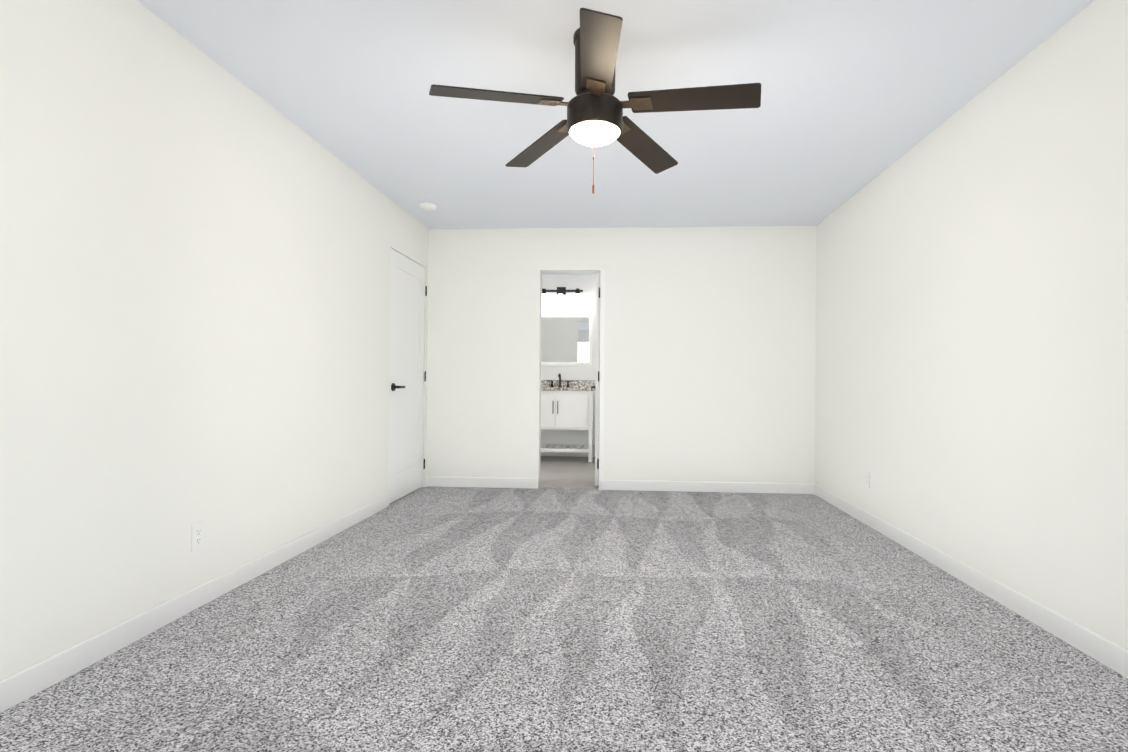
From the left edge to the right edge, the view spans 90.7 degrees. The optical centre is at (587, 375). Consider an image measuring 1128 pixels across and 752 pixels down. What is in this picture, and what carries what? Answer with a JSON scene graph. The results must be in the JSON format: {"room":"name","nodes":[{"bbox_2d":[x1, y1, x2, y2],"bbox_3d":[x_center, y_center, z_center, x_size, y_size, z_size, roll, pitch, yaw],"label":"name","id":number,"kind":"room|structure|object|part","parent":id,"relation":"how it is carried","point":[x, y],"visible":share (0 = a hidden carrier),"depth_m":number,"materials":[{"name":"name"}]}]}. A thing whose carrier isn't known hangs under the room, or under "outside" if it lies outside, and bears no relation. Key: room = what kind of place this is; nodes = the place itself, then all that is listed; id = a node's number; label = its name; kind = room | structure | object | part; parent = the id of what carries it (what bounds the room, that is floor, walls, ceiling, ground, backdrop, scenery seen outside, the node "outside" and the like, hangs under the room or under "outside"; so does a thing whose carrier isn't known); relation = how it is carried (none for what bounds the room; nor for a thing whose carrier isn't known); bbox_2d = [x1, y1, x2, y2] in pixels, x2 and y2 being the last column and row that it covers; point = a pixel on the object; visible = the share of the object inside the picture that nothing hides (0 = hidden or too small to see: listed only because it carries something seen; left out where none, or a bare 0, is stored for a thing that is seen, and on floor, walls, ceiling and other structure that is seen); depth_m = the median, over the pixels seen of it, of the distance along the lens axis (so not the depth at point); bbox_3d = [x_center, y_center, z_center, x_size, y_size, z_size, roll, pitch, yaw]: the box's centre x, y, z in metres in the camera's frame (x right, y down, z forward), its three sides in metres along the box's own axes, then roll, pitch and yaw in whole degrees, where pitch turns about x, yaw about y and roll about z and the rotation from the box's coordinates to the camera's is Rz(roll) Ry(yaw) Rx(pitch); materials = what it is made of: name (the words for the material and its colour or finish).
{"room":"empty bedroom","nodes":[
{"label":"empty bedroom","id":0,"kind":"room"},
{"bbox_2d":[0,0,428,680],"bbox_3d":[-1.771,-0.208,2.362,0.120,2.440,6.104,0,-1,4],"label":"wall","id":1,"kind":"structure","parent":0,"point":[196,246],"depth_m":2.24,"materials":[{"name":"paint"}]},
{"bbox_2d":[191,521,203,551],"bbox_3d":[-1.708,0.703,2.437,0.008,0.115,0.070,0,-1,4],"label":"electrical outlet","id":2,"kind":"object","parent":1,"relation":"attached to","point":[197,536],"visible":1,"depth_m":2.43,"materials":[{"name":"white plastic"}]},
{"bbox_2d":[0,476,426,712],"bbox_3d":[-1.714,0.966,2.346,0.013,0.092,5.864,0,-1,4],"label":"baseboard","id":3,"kind":"structure","parent":1,"relation":"attached to","point":[24,684],"depth_m":2.20,"materials":[{"name":"white wood"}]},
{"bbox_2d":[388,249,424,502],"bbox_3d":[-1.550,0.004,4.824,0.096,2.048,0.774,0,-1,4],"label":"door","id":4,"kind":"structure","parent":1,"relation":"in","point":[406,379],"depth_m":4.80,"materials":[{"name":"white wood"}]},
{"bbox_3d":[-1.550,0.090,4.551,0.060,0.064,0.150,0,-1,4],"label":"handle","id":5,"kind":"part","parent":4,"relation":"part of","materials":[{"name":"black metal"}]},
{"bbox_2d":[0,486,1127,751],"bbox_3d":[0.075,1.075,2.207,3.843,0.100,6.054,0,-1,4],"label":"floor carpet","id":6,"kind":"object","parent":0,"point":[430,618],"visible":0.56,"depth_m":2.07,"materials":[{"name":"grey carpet"}]},
{"bbox_2d":[541,274,595,449],"bbox_3d":[-0.028,-0.143,7.500,4.493,2.440,0.120,0,-1,4],"label":"wall","id":7,"kind":"structure","parent":0,"point":[586,283],"depth_m":7.46,"materials":[{"name":"paint"}]},
{"bbox_2d":[542,287,582,302],"bbox_3d":[-0.361,-1.084,7.392,0.580,0.215,0.156,0,-1,4],"label":"sconce","id":8,"kind":"object","parent":7,"relation":"attached to","point":[561,291],"visible":0.85,"depth_m":7.35,"materials":[{"name":"black"}]},
{"bbox_3d":[-0.587,-1.034,7.380,0.104,0.110,0.104,0,-1,4],"label":"lamp shade","id":9,"kind":"part","parent":8,"relation":"part of","materials":[{"name":"white glass"}]},
{"bbox_3d":[-0.363,-1.032,7.365,0.104,0.110,0.104,0,-1,4],"label":"lamp shade","id":10,"kind":"part","parent":8,"relation":"part of","materials":[{"name":"white glass"}]},
{"bbox_3d":[-0.138,-1.030,7.351,0.104,0.110,0.104,0,-1,4],"label":"lamp shade","id":11,"kind":"part","parent":8,"relation":"part of","materials":[{"name":"white glass"}]},
{"bbox_2d":[541,314,592,365],"bbox_3d":[-0.361,-0.486,7.450,0.840,0.690,0.027,0,-1,4],"label":"bathroom mirror","id":12,"kind":"object","parent":7,"relation":"attached to","point":[566,339],"visible":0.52,"depth_m":7.44,"materials":[{"name":"white mirror"}]},
{"bbox_2d":[541,450,594,456],"bbox_3d":[-0.513,1.027,7.452,1.680,0.092,0.013,0,-1,4],"label":"baseboard","id":13,"kind":"structure","parent":7,"relation":"attached to","point":[573,454],"depth_m":7.43,"materials":[{"name":"white wood"}]},
{"bbox_2d":[540,456,598,487],"bbox_3d":[-0.046,1.118,6.398,4.613,0.096,2.296,0,-1,4],"label":"floor","id":14,"kind":"structure","parent":0,"point":[567,471],"depth_m":6.15,"materials":[{"name":"beige tile"}]},
{"bbox_2d":[541,373,595,461],"bbox_3d":[-0.387,0.517,7.165,0.944,1.107,0.577,0,-1,4],"label":"bathroom vanity","id":15,"kind":"object","parent":14,"relation":"on","point":[567,404],"visible":0.73,"depth_m":6.91,"materials":[{"name":"white wood"}]},
{"bbox_3d":[-0.606,0.429,6.932,0.406,0.409,0.018,0,-1,4],"label":"door","id":16,"kind":"part","parent":15,"relation":"part of","materials":[{"name":"white wood"}]},
{"bbox_2d":[546,373,573,387],"bbox_3d":[-0.373,0.058,7.323,0.360,0.186,0.150,0,-1,4],"label":"faucet","id":17,"kind":"object","parent":15,"relation":"on","point":[559,383],"depth_m":7.43,"materials":[{"name":"black metal"}]},
{"bbox_3d":[-0.401,0.426,6.936,0.820,0.485,0.020,0,-1,4],"label":"frame","id":18,"kind":"part","parent":15,"relation":"part of","materials":[{"name":"white wood"}]},
{"bbox_2d":[541,444,593,452],"bbox_3d":[-0.389,0.929,7.184,0.900,0.045,0.520,0,-1,4],"label":"shelf","id":19,"kind":"object","parent":15,"relation":"attached to","point":[558,447],"depth_m":6.94,"materials":[{"name":"white wood"}]},
{"bbox_3d":[-0.198,0.432,6.907,0.406,0.409,0.018,0,-1,4],"label":"door","id":20,"kind":"part","parent":15,"relation":"part of","materials":[{"name":"white wood"}]},
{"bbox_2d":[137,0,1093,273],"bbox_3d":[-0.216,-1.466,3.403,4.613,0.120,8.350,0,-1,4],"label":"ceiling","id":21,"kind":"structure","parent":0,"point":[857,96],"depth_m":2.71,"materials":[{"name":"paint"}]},
{"bbox_2d":[420,202,436,210],"bbox_3d":[-1.309,-1.383,4.558,0.132,0.038,0.132,0,-1,4],"label":"smoke detector","id":22,"kind":"object","parent":21,"relation":"attached to","point":[427,206],"visible":1,"depth_m":4.52,"materials":[{"name":"white plastic"}]},
{"bbox_2d":[429,8,760,193],"bbox_3d":[0.037,-1.074,2.283,1.288,0.679,1.258,0,-1,4],"label":"fan","id":23,"kind":"object","parent":21,"relation":"hanging from","point":[595,116],"visible":1,"depth_m":2.21,"materials":[{"name":"brown wood"}]},
{"bbox_3d":[-0.312,-1.104,2.202,0.604,0.034,0.130,-4,1,-19],"label":"blade","id":24,"kind":"part","parent":23,"relation":"part of","materials":[{"name":"brown wood"}]},
{"bbox_3d":[-0.188,-1.099,2.607,0.130,0.034,0.604,1,-6,-37],"label":"blade","id":25,"kind":"part","parent":23,"relation":"part of","materials":[{"name":"brown wood"}]},
{"bbox_3d":[0.022,-0.873,2.247,0.008,0.276,0.008,0,-1,4],"label":"pull chain","id":26,"kind":"part","parent":23,"relation":"part of","materials":[{"name":"orange metal"}]},
{"bbox_3d":[0.029,-1.073,2.319,0.232,0.118,0.232,0,-1,4],"label":"motor","id":27,"kind":"part","parent":23,"relation":"part of","materials":[{"name":"brown metal"}]},
{"bbox_3d":[0.035,-1.103,1.958,0.130,0.034,0.604,0,4,-1],"label":"blade","id":28,"kind":"part","parent":23,"relation":"part of","materials":[{"name":"brown wood"}]},
{"bbox_3d":[0.236,-1.095,2.615,0.130,0.034,0.604,0,-5,35],"label":"blade","id":29,"kind":"part","parent":23,"relation":"part of","materials":[{"name":"brown wood"}]},
{"bbox_3d":[0.374,-1.098,2.214,0.604,0.034,0.130,5,1,17],"label":"blade","id":30,"kind":"part","parent":23,"relation":"part of","materials":[{"name":"brown wood"}]},
{"bbox_2d":[426,226,815,487],"bbox_3d":[0.275,-0.163,5.231,3.603,2.440,0.120,0,-1,4],"label":"wall","id":31,"kind":"structure","parent":0,"point":[710,355],"depth_m":5.15,"materials":[{"name":"paint"}]},
{"bbox_2d":[591,273,599,485],"bbox_3d":[0.108,0.033,5.589,0.156,2.033,0.559,0,-1,4],"label":"bathroom door","id":32,"kind":"structure","parent":31,"relation":"in","point":[597,382],"depth_m":5.31,"materials":[{"name":"white wood"}]},
{"bbox_2d":[599,270,604,479],"bbox_3d":[0.130,0.033,5.176,0.044,2.045,0.003,0,-1,4],"label":"door frame","id":33,"kind":"structure","parent":31,"relation":"attached to","point":[602,361],"depth_m":5.17,"materials":[{"name":"white wood"}]},
{"bbox_2d":[427,476,813,493],"bbox_3d":[0.262,1.010,5.153,3.577,0.092,0.013,0,-1,4],"label":"baseboard","id":34,"kind":"structure","parent":31,"relation":"attached to","point":[733,487],"depth_m":5.12,"materials":[{"name":"white wood"}]},
{"bbox_2d":[815,0,1127,649],"bbox_3d":[2.015,-0.169,3.248,0.120,2.440,8.350,0,-1,4],"label":"wall","id":35,"kind":"structure","parent":0,"point":[971,389],"depth_m":2.55,"materials":[{"name":"paint"}]},
{"bbox_2d":[865,471,869,487],"bbox_3d":[1.990,0.738,3.967,0.008,0.115,0.070,0,-1,4],"label":"electrical outlet","id":36,"kind":"object","parent":35,"relation":"attached to","point":[867,479],"visible":1,"depth_m":3.95,"materials":[{"name":"white plastic"}]},
{"bbox_2d":[814,484,1127,677],"bbox_3d":[1.869,0.993,2.120,0.013,0.092,5.864,0,-1,4],"label":"baseboard","id":37,"kind":"structure","parent":35,"relation":"attached to","point":[1104,651],"depth_m":2.52,"materials":[{"name":"white wood"}]}
]}

